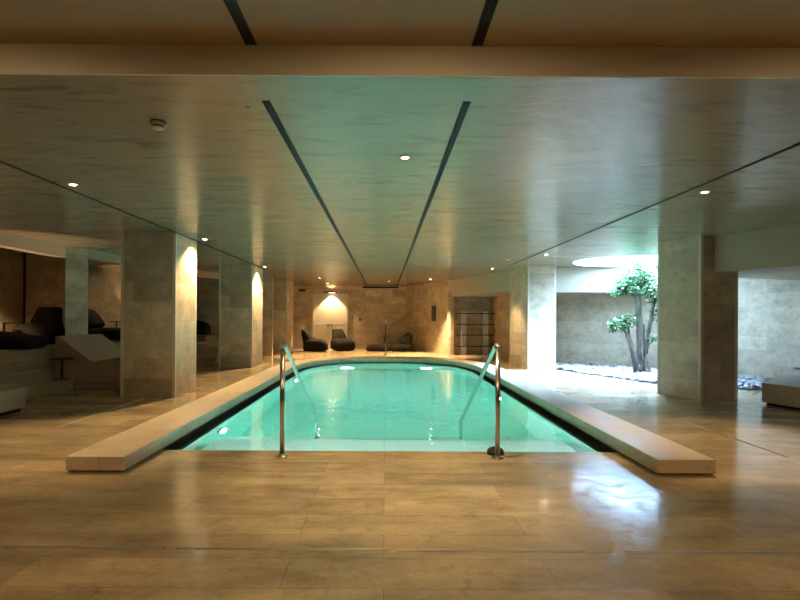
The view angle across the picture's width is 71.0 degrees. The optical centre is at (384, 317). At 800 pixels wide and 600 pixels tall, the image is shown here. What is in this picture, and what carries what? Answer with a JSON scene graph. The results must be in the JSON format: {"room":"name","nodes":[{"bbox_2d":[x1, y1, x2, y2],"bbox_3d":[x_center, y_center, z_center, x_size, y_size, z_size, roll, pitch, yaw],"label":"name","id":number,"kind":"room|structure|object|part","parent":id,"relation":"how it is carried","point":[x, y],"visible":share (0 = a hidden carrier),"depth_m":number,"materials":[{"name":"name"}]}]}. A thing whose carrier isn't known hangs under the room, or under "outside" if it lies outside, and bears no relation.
{"room":"indoor swimming pool","nodes":[
{"label":"indoor swimming pool","id":0,"kind":"room"},
{"bbox_2d":[0,251,22,331],"bbox_3d":[-7.449,-0.141,3.940,0.200,2.605,14.880,0,0,0],"label":"wall","id":1,"kind":"structure","parent":0,"point":[11,264],"depth_m":11.01,"materials":[{"name":"stone"}]},
{"bbox_2d":[0,231,64,256],"bbox_3d":[-5.784,-1.180,6.440,0.200,0.199,7.040,0,0,0],"label":"trim","id":2,"kind":"structure","parent":0,"point":[9,241],"depth_m":9.00,"materials":[{"name":"beige paint"}]},
{"bbox_2d":[25,255,64,326],"bbox_3d":[-6.815,-0.061,11.450,1.030,2.450,0.100,0,0,0],"label":"wall","id":3,"kind":"structure","parent":0,"point":[45,275],"depth_m":11.40,"materials":[{"name":"stone"}]},
{"bbox_2d":[23,255,25,323],"bbox_3d":[-7.330,-0.393,11.380,0.027,1.789,0.030,0,0,0],"label":"trim","id":4,"kind":"structure","parent":3,"relation":"attached to","point":[24,256],"depth_m":11.37,"materials":[{"name":"black metal"}]},
{"bbox_2d":[65,246,87,335],"bbox_3d":[-5.911,-0.386,10.764,0.356,1.789,1.626,0,0,-28],"label":"wall pier","id":5,"kind":"object","parent":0,"point":[76,259],"visible":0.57,"depth_m":10.15,"materials":[{"name":"stone"}]},
{"bbox_2d":[111,340,120,347],"bbox_3d":[-6.819,0.834,12.440,2.730,0.660,3.880,0,0,0],"label":"floor","id":6,"kind":"structure","parent":0,"point":[117,342],"depth_m":11.79,"materials":[{"name":"stone"}]},
{"bbox_2d":[88,309,120,339],"bbox_3d":[-6.326,0.150,12.904,1.455,0.712,0.763,0,0,0],"label":"lounger","id":7,"kind":"object","parent":6,"relation":"on","point":[96,324],"visible":0.4,"depth_m":12.61,"materials":[{"name":"black fabric"}]},
{"bbox_3d":[-6.777,0.349,12.900,0.550,0.310,0.760,0,0,0],"label":"seat","id":8,"kind":"part","parent":7,"relation":"part of","materials":[{"name":"black fabric"}]},
{"bbox_3d":[-6.788,0.097,12.900,0.518,0.621,0.730,0,0,0],"label":"backrest","id":9,"kind":"part","parent":7,"relation":"part of","materials":[{"name":"black fabric"}]},
{"bbox_2d":[88,268,273,355],"bbox_3d":[-5.925,-0.056,14.525,4.850,2.450,6.050,0,0,0],"label":"wall","id":10,"kind":"structure","parent":0,"point":[207,288],"depth_m":17.40,"materials":[{"name":"stone"}]},
{"bbox_2d":[88,249,120,264],"bbox_3d":[-5.447,-1.198,12.383,0.207,0.159,4.061,0,0,4],"label":"trim","id":11,"kind":"structure","parent":10,"relation":"attached to","point":[94,255],"depth_m":10.90,"materials":[{"name":"beige paint"}]},
{"bbox_2d":[197,270,218,278],"bbox_3d":[-4.694,-1.194,15.970,0.184,0.159,3.143,0,0,23],"label":"trim","id":12,"kind":"structure","parent":10,"relation":"attached to","point":[205,274],"depth_m":15.38,"materials":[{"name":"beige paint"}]},
{"bbox_2d":[293,286,406,345],"bbox_3d":[-2.580,-0.038,22.100,6.840,2.450,0.200,0,0,0],"label":"wall","id":13,"kind":"structure","parent":0,"point":[374,306],"depth_m":22.00,"materials":[{"name":"stone"}]},
{"bbox_2d":[293,346,365,347],"bbox_3d":[-2.556,1.142,21.983,6.700,0.090,0.025,0,0,0],"label":"baseboard","id":14,"kind":"structure","parent":13,"relation":"attached to","point":[293,346],"depth_m":21.97,"materials":[{"name":"beige stone"}]},
{"bbox_2d":[312,294,347,347],"bbox_3d":[-2.151,0.124,21.898,1.380,2.130,0.195,0,0,0],"label":"door","id":15,"kind":"structure","parent":13,"relation":"in","point":[330,311],"depth_m":21.96,"materials":[{"name":"beige wood"}]},
{"bbox_2d":[363,287,397,287],"bbox_3d":[-0.174,-1.201,21.985,1.400,0.060,0.020,0,0,0],"label":"wall slot","id":16,"kind":"object","parent":13,"relation":"attached to","point":[363,287],"visible":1,"depth_m":21.98,"materials":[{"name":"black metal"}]},
{"bbox_2d":[0,75,799,285],"bbox_3d":[0.007,-1.250,13.050,18.400,0.001,20.300,0,0,0],"label":"ceiling","id":17,"kind":"structure","parent":0,"point":[535,165],"depth_m":4.64,"materials":[{"name":"paint"}]},
{"bbox_2d":[0,161,265,269],"bbox_3d":[-3.106,-1.263,8.950,0.025,0.007,11.300,0,0,0],"label":"ceiling slot","id":18,"kind":"object","parent":17,"relation":"attached to","point":[2,162],"visible":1,"depth_m":6.03,"materials":[{"name":"black metal"}]},
{"bbox_2d":[149,119,166,130],"bbox_3d":[-1.454,-1.234,3.590,0.106,0.048,0.106,0,0,0],"label":"smoke detector","id":19,"kind":"object","parent":17,"relation":"attached to","point":[156,124],"visible":1,"depth_m":3.56,"materials":[{"name":"white plastic"}]},
{"bbox_2d":[262,101,366,284],"bbox_3d":[-0.688,-1.250,12.215,0.044,0.007,17.970,0,0,0],"label":"ceiling slot","id":20,"kind":"object","parent":17,"relation":"attached to","point":[267,104],"visible":0.93,"depth_m":4.51,"materials":[{"name":"black metal"}]},
{"bbox_2d":[399,155,410,159],"bbox_3d":[0.157,-1.246,4.350,0.092,0.006,0.092,0,0,0],"label":"recessed light","id":21,"kind":"object","parent":17,"relation":"in","point":[404,157],"visible":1,"depth_m":4.34,"materials":[{"name":"beige plastic"}]},
{"bbox_2d":[397,102,470,284],"bbox_3d":[0.472,-1.244,12.215,0.044,0.007,17.970,0,0,0],"label":"ceiling slot","id":22,"kind":"object","parent":17,"relation":"attached to","point":[465,105],"visible":1,"depth_m":4.50,"materials":[{"name":"black metal"}]},
{"bbox_2d":[574,255,657,266],"bbox_3d":[5.408,-1.497,12.100,2.540,0.550,2.540,0,0,0],"label":"skylight","id":23,"kind":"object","parent":17,"relation":"attached to","point":[615,261],"depth_m":13.30,"materials":[{"name":"white glass"}]},
{"bbox_2d":[509,143,799,265],"bbox_3d":[2.934,-1.231,8.250,0.025,0.007,9.900,0,0,0],"label":"ceiling slot","id":24,"kind":"object","parent":17,"relation":"attached to","point":[798,144],"visible":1,"depth_m":5.35,"materials":[{"name":"black metal"}]},
{"bbox_2d":[0,348,799,599],"bbox_3d":[-0.010,1.950,9.800,18.400,1.500,26.800,0,0,0],"label":"floor","id":25,"kind":"structure","parent":0,"point":[172,499],"depth_m":3.46,"materials":[{"name":"tile"}]},
{"bbox_2d":[0,383,25,415],"bbox_3d":[-4.821,1.025,6.099,0.510,0.300,2.998,0,0,0],"label":"stone bench","id":26,"kind":"object","parent":25,"relation":"on","point":[12,396],"visible":1,"depth_m":6.91,"materials":[{"name":"beige stone"}]},
{"bbox_2d":[0,344,54,378],"bbox_3d":[-6.500,0.836,7.290,1.690,0.660,8.180,0,0,0],"label":"platform","id":27,"kind":"object","parent":25,"relation":"on","point":[41,356],"visible":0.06,"depth_m":9.11,"materials":[{"name":"stone"}]},
{"bbox_2d":[0,322,16,330],"bbox_3d":[-6.802,0.289,10.000,0.380,0.430,0.380,0,0,0],"label":"side table","id":28,"kind":"object","parent":27,"relation":"on","point":[3,323],"visible":0.57,"depth_m":9.92,"materials":[{"name":"black metal"}]},
{"bbox_2d":[0,331,47,348],"bbox_3d":[-6.476,0.170,9.203,1.573,0.671,0.759,0,0,0],"label":"lounger","id":29,"kind":"object","parent":27,"relation":"on","point":[8,340],"visible":1,"depth_m":8.95,"materials":[{"name":"black fabric"}]},
{"bbox_2d":[12,307,64,343],"bbox_3d":[-6.570,0.142,10.683,0.761,0.724,0.832,0,0,-6],"label":"chair","id":30,"kind":"object","parent":27,"relation":"on","point":[47,322],"visible":0.71,"depth_m":10.62,"materials":[{"name":"black fabric"}]},
{"bbox_3d":[-6.566,0.296,10.643,0.760,0.419,0.748,0,0,-6],"label":"seat","id":31,"kind":"part","parent":30,"relation":"part of","materials":[{"name":"black fabric"}]},
{"bbox_3d":[-6.592,0.032,10.917,0.600,0.508,0.362,0,0,-6],"label":"backrest","id":32,"kind":"part","parent":30,"relation":"part of","materials":[{"name":"black fabric"}]},
{"bbox_2d":[0,359,72,399],"bbox_3d":[-5.379,0.907,6.240,0.548,0.530,5.880,0,0,0],"label":"stone steps","id":33,"kind":"structure","parent":25,"relation":"on","point":[38,383],"depth_m":8.39,"materials":[{"name":"beige stone"}]},
{"bbox_2d":[49,357,74,379],"bbox_3d":[-5.224,0.820,9.060,0.360,0.345,0.360,0,0,0],"label":"side table","id":34,"kind":"object","parent":33,"relation":"on","point":[58,358],"visible":1,"depth_m":9.04,"materials":[{"name":"black metal"}]},
{"bbox_3d":[-5.224,0.825,9.060,0.036,0.311,0.036,0,0,0],"label":"stem","id":35,"kind":"part","parent":34,"relation":"part of","materials":[{"name":"black metal"}]},
{"bbox_2d":[0,546,165,548],"bbox_3d":[-2.024,1.188,2.907,1.765,0.003,0.024,0,0,0],"label":"drain","id":36,"kind":"object","parent":25,"relation":"on","point":[74,547],"visible":1,"depth_m":2.91,"materials":[{"name":"silver metal"}]},
{"bbox_2d":[55,334,120,387],"bbox_3d":[-4.664,0.741,10.095,1.720,0.869,1.450,0,0,0],"label":"lounger","id":37,"kind":"object","parent":25,"relation":"on","point":[96,363],"visible":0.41,"depth_m":9.37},
{"bbox_2d":[40,398,142,432],"bbox_3d":[-3.539,1.180,6.975,0.025,0.003,2.450,0,0,0],"label":"drain","id":38,"kind":"object","parent":25,"relation":"on","point":[142,398],"visible":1,"depth_m":6.77,"materials":[{"name":"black metal"}]},
{"bbox_2d":[120,232,196,397],"bbox_3d":[-3.510,-0.043,8.760,0.810,2.449,0.930,0,0,0],"label":"column","id":39,"kind":"structure","parent":25,"relation":"on","point":[159,270],"depth_m":8.30,"materials":[{"name":"stone"}]},
{"bbox_3d":[-3.892,-0.045,8.318,0.045,2.448,0.045,0,0,0],"label":"corner trim","id":40,"kind":"part","parent":39,"relation":"part of","materials":[{"name":"beige stone"}]},
{"bbox_3d":[-3.127,-0.041,8.318,0.045,2.448,0.045,0,0,0],"label":"corner trim","id":41,"kind":"part","parent":39,"relation":"part of","materials":[{"name":"beige stone"}]},
{"bbox_3d":[-3.127,-0.041,9.203,0.045,2.448,0.045,0,0,0],"label":"corner trim","id":42,"kind":"part","parent":39,"relation":"part of","materials":[{"name":"beige stone"}]},
{"bbox_2d":[196,334,216,341],"bbox_3d":[-6.045,0.838,16.790,1.680,0.660,1.180,0,0,0],"label":"floor","id":43,"kind":"structure","parent":25,"relation":"on","point":[199,338],"depth_m":16.38,"materials":[{"name":"stone"}]},
{"bbox_2d":[196,320,210,334],"bbox_3d":[-5.731,0.115,16.749,0.945,0.788,0.762,0,0,0],"label":"chair","id":44,"kind":"object","parent":43,"relation":"on","point":[202,328],"visible":0.22,"depth_m":16.47,"materials":[{"name":"black fabric"}]},
{"bbox_2d":[196,340,218,362],"bbox_3d":[-5.244,0.738,15.345,1.720,0.869,1.450,0,0,0],"label":"lounger","id":45,"kind":"object","parent":25,"relation":"on","point":[206,351],"visible":0.22,"depth_m":14.62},
{"bbox_2d":[219,265,262,366],"bbox_3d":[-3.575,-0.043,13.950,0.800,2.449,1.110,0,0,0],"label":"column","id":46,"kind":"structure","parent":25,"relation":"on","point":[240,286],"depth_m":13.40,"materials":[{"name":"stone"}]},
{"bbox_3d":[-3.952,-0.045,13.418,0.045,2.448,0.045,0,0,0],"label":"corner trim","id":47,"kind":"part","parent":46,"relation":"part of","materials":[{"name":"beige stone"}]},
{"bbox_3d":[-3.197,-0.041,13.418,0.045,2.448,0.045,0,0,0],"label":"corner trim","id":48,"kind":"part","parent":46,"relation":"part of","materials":[{"name":"beige stone"}]},
{"bbox_3d":[-3.197,-0.041,14.482,0.045,2.448,0.045,0,0,0],"label":"corner trim","id":49,"kind":"part","parent":46,"relation":"part of","materials":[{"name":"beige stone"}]},
{"bbox_2d":[175,547,387,550],"bbox_3d":[-0.534,1.196,2.899,1.095,0.003,0.024,0,0,0],"label":"drain","id":50,"kind":"object","parent":25,"relation":"on","point":[177,548],"visible":1,"depth_m":2.90,"materials":[{"name":"silver metal"}]},
{"bbox_2d":[273,280,292,352],"bbox_3d":[-3.685,-0.044,19.300,0.840,2.449,1.210,0,0,0],"label":"column","id":51,"kind":"structure","parent":25,"relation":"on","point":[282,289],"depth_m":18.70,"materials":[{"name":"stone"}]},
{"bbox_3d":[-3.287,-0.042,18.718,0.045,2.448,0.045,0,0,0],"label":"corner trim","id":52,"kind":"part","parent":51,"relation":"part of","materials":[{"name":"beige stone"}]},
{"bbox_2d":[276,342,317,457],"bbox_3d":[-0.857,1.150,5.639,0.104,1.890,1.743,0,0,2],"label":"pool handrail","id":53,"kind":"object","parent":25,"relation":"on","point":[283,347],"visible":0.91,"depth_m":4.81,"materials":[{"name":"silver metal"}]},
{"bbox_3d":[-0.884,0.718,4.820,0.042,0.935,0.042,0,0,0],"label":"post","id":54,"kind":"part","parent":53,"relation":"part of","materials":[{"name":"silver metal"}]},
{"bbox_3d":[-0.839,1.150,5.655,0.041,1.890,1.710,0,0,3],"label":"rail","id":55,"kind":"part","parent":53,"relation":"part of","materials":[{"name":"silver metal"}]},
{"bbox_2d":[301,329,327,350],"bbox_3d":[-2.515,0.792,20.001,0.945,0.788,0.762,0,0,0],"label":"chair","id":56,"kind":"object","parent":25,"relation":"on","point":[309,344],"visible":0.99,"depth_m":19.68,"materials":[{"name":"black fabric"}]},
{"bbox_3d":[-2.781,0.671,20.000,0.412,0.552,0.600,0,0,0],"label":"backrest","id":57,"kind":"part","parent":56,"relation":"part of","materials":[{"name":"black fabric"}]},
{"bbox_3d":[-2.470,0.960,20.000,0.850,0.455,0.760,0,0,0],"label":"seat","id":58,"kind":"part","parent":56,"relation":"part of","materials":[{"name":"black fabric"}]},
{"bbox_2d":[330,329,354,350],"bbox_3d":[-1.575,0.797,20.533,0.762,0.788,0.945,0,0,-30],"label":"chair","id":59,"kind":"object","parent":25,"relation":"on","point":[339,341],"visible":1,"depth_m":20.27,"materials":[{"name":"black fabric"}]},
{"bbox_3d":[-1.707,0.677,20.765,0.600,0.552,0.412,0,0,-30],"label":"backrest","id":60,"kind":"part","parent":59,"relation":"part of","materials":[{"name":"black fabric"}]},
{"bbox_3d":[-1.553,0.964,20.494,0.760,0.455,0.850,0,0,-30],"label":"seat","id":61,"kind":"part","parent":59,"relation":"part of","materials":[{"name":"black fabric"}]},
{"bbox_2d":[384,321,386,354],"bbox_3d":[0.027,0.651,18.075,0.120,1.099,0.370,0,0,0],"label":"post","id":62,"kind":"object","parent":25,"relation":"on","point":[385,321],"visible":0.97,"depth_m":18.18,"materials":[{"name":"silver metal"}]},
{"bbox_3d":[0.027,0.655,18.200,0.044,1.070,0.044,0,0,0],"label":"post","id":63,"kind":"part","parent":62,"relation":"part of","materials":[{"name":"black metal"}]},
{"bbox_2d":[179,363,599,451],"bbox_3d":[0.040,1.960,10.020,3.872,1.492,9.932,0,0,0],"label":"pool water","id":64,"kind":"object","parent":25,"relation":"in","point":[365,406],"visible":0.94,"depth_m":6.80,"materials":[{"name":"teal liquid"}]},
{"bbox_2d":[162,362,616,451],"bbox_3d":[0.043,1.251,10.080,4.120,0.099,10.060,0,0,0],"label":"trim","id":65,"kind":"structure","parent":25,"relation":"in","point":[198,432],"depth_m":6.95,"materials":[{"name":"black"}]},
{"bbox_2d":[366,333,412,350],"bbox_3d":[0.161,0.865,20.348,1.702,0.671,0.758,0,0,0],"label":"lounger","id":66,"kind":"object","parent":25,"relation":"on","point":[405,343],"visible":0.98,"depth_m":20.01,"materials":[{"name":"black fabric"}]},
{"bbox_3d":[0.610,1.048,20.350,0.800,0.310,0.760,0,0,0],"label":"seat","id":67,"kind":"part","parent":66,"relation":"part of","materials":[{"name":"black fabric"}]},
{"bbox_3d":[0.748,0.824,20.350,0.518,0.593,0.730,0,0,0],"label":"backrest","id":68,"kind":"part","parent":66,"relation":"part of","materials":[{"name":"black fabric"}]},
{"bbox_2d":[65,357,715,474],"bbox_3d":[0.044,1.138,9.960,5.000,0.125,11.320,0,0,0],"label":"kerb","id":69,"kind":"object","parent":25,"relation":"on","point":[121,451],"visible":0.92,"depth_m":5.61,"materials":[{"name":"stone"}]},
{"bbox_2d":[456,311,493,354],"bbox_3d":[2.947,0.500,18.360,1.200,1.430,0.260,0,0,0],"label":"shelf rack","id":70,"kind":"object","parent":25,"relation":"on","point":[463,324],"visible":0.95,"depth_m":18.39,"materials":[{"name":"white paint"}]},
{"bbox_3d":[2.587,0.499,18.440,0.170,1.430,0.100,0,0,0],"label":"post","id":71,"kind":"part","parent":70,"relation":"part of","materials":[{"name":"brown paint"}]},
{"bbox_3d":[2.945,0.925,18.310,1.200,0.028,0.160,0,0,0],"label":"shelf","id":72,"kind":"part","parent":70,"relation":"part of","materials":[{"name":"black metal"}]},
{"bbox_3d":[2.947,0.555,18.310,1.200,0.028,0.160,0,0,0],"label":"shelf","id":73,"kind":"part","parent":70,"relation":"part of","materials":[{"name":"black metal"}]},
{"bbox_3d":[2.949,0.215,18.310,1.200,0.028,0.160,0,0,0],"label":"shelf","id":74,"kind":"part","parent":70,"relation":"part of","materials":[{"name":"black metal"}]},
{"bbox_3d":[2.951,-0.145,18.310,1.200,0.028,0.160,0,0,0],"label":"shelf","id":75,"kind":"part","parent":70,"relation":"part of","materials":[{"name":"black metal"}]},
{"bbox_3d":[3.307,0.502,18.440,0.170,1.430,0.100,0,0,0],"label":"post","id":76,"kind":"part","parent":70,"relation":"part of","materials":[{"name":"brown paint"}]},
{"bbox_2d":[459,343,503,459],"bbox_3d":[0.903,1.160,5.617,0.104,1.890,1.743,0,0,-4],"label":"pool handrail","id":77,"kind":"object","parent":25,"relation":"on","point":[497,347],"visible":0.88,"depth_m":4.79,"materials":[{"name":"silver metal"}]},
{"bbox_3d":[0.917,1.160,5.635,0.041,1.890,1.710,0,0,-3],"label":"rail","id":78,"kind":"part","parent":77,"relation":"part of","materials":[{"name":"silver metal"}]},
{"bbox_3d":[0.966,0.728,4.800,0.042,0.935,0.042,0,0,0],"label":"post","id":79,"kind":"part","parent":77,"relation":"part of","materials":[{"name":"silver metal"}]},
{"bbox_2d":[487,446,503,455],"bbox_3d":[0.979,1.172,4.965,0.152,0.066,0.152,0,0,0],"label":"cap","id":80,"kind":"object","parent":25,"relation":"on","point":[491,450],"visible":0.63,"depth_m":4.92,"materials":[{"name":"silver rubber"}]},
{"bbox_2d":[398,549,612,552],"bbox_3d":[0.620,1.202,2.891,1.107,0.003,0.024,0,0,0],"label":"drain","id":81,"kind":"object","parent":25,"relation":"on","point":[401,550],"visible":1,"depth_m":2.89,"materials":[{"name":"silver metal"}]},
{"bbox_2d":[510,266,555,369],"bbox_3d":[3.644,-0.005,13.927,0.684,2.449,1.474,0,0,-4],"label":"column","id":82,"kind":"structure","parent":25,"relation":"on","point":[532,288],"depth_m":13.21,"materials":[{"name":"stone"}]},
{"bbox_3d":[3.279,-0.007,14.585,0.047,2.449,0.045,0,0,-7],"label":"corner trim","id":83,"kind":"part","parent":82,"relation":"part of","materials":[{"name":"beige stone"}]},
{"bbox_3d":[3.386,-0.006,13.218,0.048,2.448,0.046,0,0,0],"label":"corner trim","id":84,"kind":"part","parent":82,"relation":"part of","materials":[{"name":"beige stone"}]},
{"bbox_3d":[4.011,-0.003,13.237,0.048,2.448,0.046,0,0,0],"label":"corner trim","id":85,"kind":"part","parent":82,"relation":"part of","materials":[{"name":"beige stone"}]},
{"bbox_2d":[556,369,761,390],"bbox_3d":[5.724,1.237,12.343,2.683,0.026,6.155,0,0,-20],"label":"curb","id":86,"kind":"object","parent":25,"relation":"on","point":[556,369],"visible":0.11,"depth_m":11.10,"materials":[{"name":"grey stone"}]},
{"bbox_2d":[556,362,771,389],"bbox_3d":[5.777,1.192,12.329,2.699,0.092,6.161,0,0,-19],"label":"pebble bed","id":87,"kind":"object","parent":86,"relation":"on","point":[569,366],"visible":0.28,"depth_m":13.32,"materials":[{"name":"grey stone"}]},
{"bbox_2d":[606,259,657,372],"bbox_3d":[5.496,-0.001,12.200,1.387,2.560,0.780,0,0,-11],"label":"indoor tree","id":88,"kind":"object","parent":87,"relation":"in","point":[640,363],"visible":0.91,"depth_m":12.15,"materials":[{"name":"green plant"}]},
{"bbox_2d":[657,235,737,400],"bbox_3d":[4.880,0.001,8.785,0.648,2.449,0.922,0,0,-14],"label":"column","id":89,"kind":"structure","parent":25,"relation":"on","point":[697,317],"depth_m":8.41,"materials":[{"name":"stone"}]},
{"bbox_3d":[4.481,-0.001,9.137,0.046,2.449,0.045,0,0,-14],"label":"corner trim","id":90,"kind":"part","parent":89,"relation":"part of","materials":[{"name":"beige stone"}]},
{"bbox_3d":[4.693,0.000,8.320,0.045,2.449,0.048,0,0,-15],"label":"corner trim","id":91,"kind":"part","parent":89,"relation":"part of","materials":[{"name":"beige stone"}]},
{"bbox_3d":[5.279,0.003,8.434,0.047,2.449,0.045,0,0,-11],"label":"corner trim","id":92,"kind":"part","parent":89,"relation":"part of","materials":[{"name":"beige stone"}]},
{"bbox_2d":[625,551,799,553],"bbox_3d":[2.066,1.209,2.883,1.655,0.003,0.024,0,0,0],"label":"drain","id":93,"kind":"object","parent":25,"relation":"on","point":[658,552],"visible":1,"depth_m":2.88,"materials":[{"name":"silver metal"}]},
{"bbox_2d":[686,422,787,456],"bbox_3d":[3.526,1.217,5.725,0.025,0.003,1.650,0,0,0],"label":"drain","id":94,"kind":"object","parent":25,"relation":"on","point":[686,422],"visible":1,"depth_m":5.56,"materials":[{"name":"silver metal"}]},
{"bbox_2d":[762,373,799,410],"bbox_3d":[6.262,1.075,7.983,1.884,0.315,2.404,0,0,-13],"label":"stone bench","id":95,"kind":"object","parent":25,"relation":"on","point":[783,390],"visible":1,"depth_m":7.70,"materials":[{"name":"beige stone"}]},
{"bbox_2d":[0,0,799,47],"bbox_3d":[0.008,-1.455,-0.350,18.400,0.100,6.500,0,0,0],"label":"ceiling","id":96,"kind":"structure","parent":0,"point":[567,23],"depth_m":2.66,"materials":[{"name":"beige paint"}]},
{"bbox_2d":[223,0,256,44],"bbox_3d":[-0.688,-1.405,2.040,0.054,0.007,1.680,0,0,0],"label":"ceiling slot","id":97,"kind":"object","parent":96,"relation":"attached to","point":[232,6],"visible":1,"depth_m":2.66,"materials":[{"name":"black metal"}]},
{"bbox_2d":[0,44,799,78],"bbox_3d":[0.007,-1.378,2.944,18.400,0.254,0.112,0,0,0],"label":"ceiling beam","id":98,"kind":"structure","parent":96,"relation":"attached to","point":[15,59],"depth_m":2.89,"materials":[{"name":"beige paint"}]},
{"bbox_2d":[472,0,498,46],"bbox_3d":[0.472,-1.399,2.040,0.054,0.007,1.680,0,0,0],"label":"ceiling slot","id":99,"kind":"object","parent":96,"relation":"attached to","point":[489,8],"visible":1,"depth_m":2.65,"materials":[{"name":"black metal"}]},
{"bbox_2d":[406,281,453,354],"bbox_3d":[1.547,-0.017,20.170,0.120,2.450,3.922,0,0,-19],"label":"wall","id":100,"kind":"structure","parent":0,"point":[428,335],"depth_m":19.89,"materials":[{"name":"stone"}]},
{"bbox_2d":[431,306,435,320],"bbox_3d":[1.690,-0.161,19.513,0.040,0.540,0.320,0,0,-19],"label":"control panel","id":101,"kind":"object","parent":100,"relation":"attached to","point":[433,308],"visible":1,"depth_m":19.49,"materials":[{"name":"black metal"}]},
{"bbox_2d":[447,280,490,354],"bbox_3d":[2.736,-0.011,18.781,1.610,2.450,0.509,0,0,-20],"label":"wall niche","id":102,"kind":"object","parent":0,"point":[468,304],"visible":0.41,"depth_m":18.79,"materials":[{"name":"stone"}]},
{"bbox_2d":[491,278,799,377],"bbox_3d":[7.200,0.013,7.912,2.831,2.450,22.864,0,0,-13],"label":"wall","id":103,"kind":"structure","parent":0,"point":[768,309],"depth_m":13.55,"materials":[{"name":"stone"}]},
{"bbox_2d":[451,271,509,296],"bbox_3d":[3.084,-0.968,16.726,1.397,0.529,4.225,0,0,-8],"label":"trim","id":104,"kind":"structure","parent":103,"relation":"attached to","point":[495,284],"depth_m":16.26,"materials":[{"name":"beige paint"}]},
{"bbox_2d":[556,266,657,294],"bbox_3d":[5.132,-0.923,13.733,3.385,0.599,1.341,0,0,38],"label":"trim","id":105,"kind":"structure","parent":103,"relation":"attached to","point":[596,280],"depth_m":13.58,"materials":[{"name":"beige paint"}]},
{"bbox_2d":[715,224,799,280],"bbox_3d":[6.645,-0.945,6.560,3.480,0.539,7.280,0,0,0],"label":"ceiling beam","id":106,"kind":"structure","parent":103,"relation":"attached to","point":[772,253],"depth_m":7.86,"materials":[{"name":"beige paint"}]}
]}

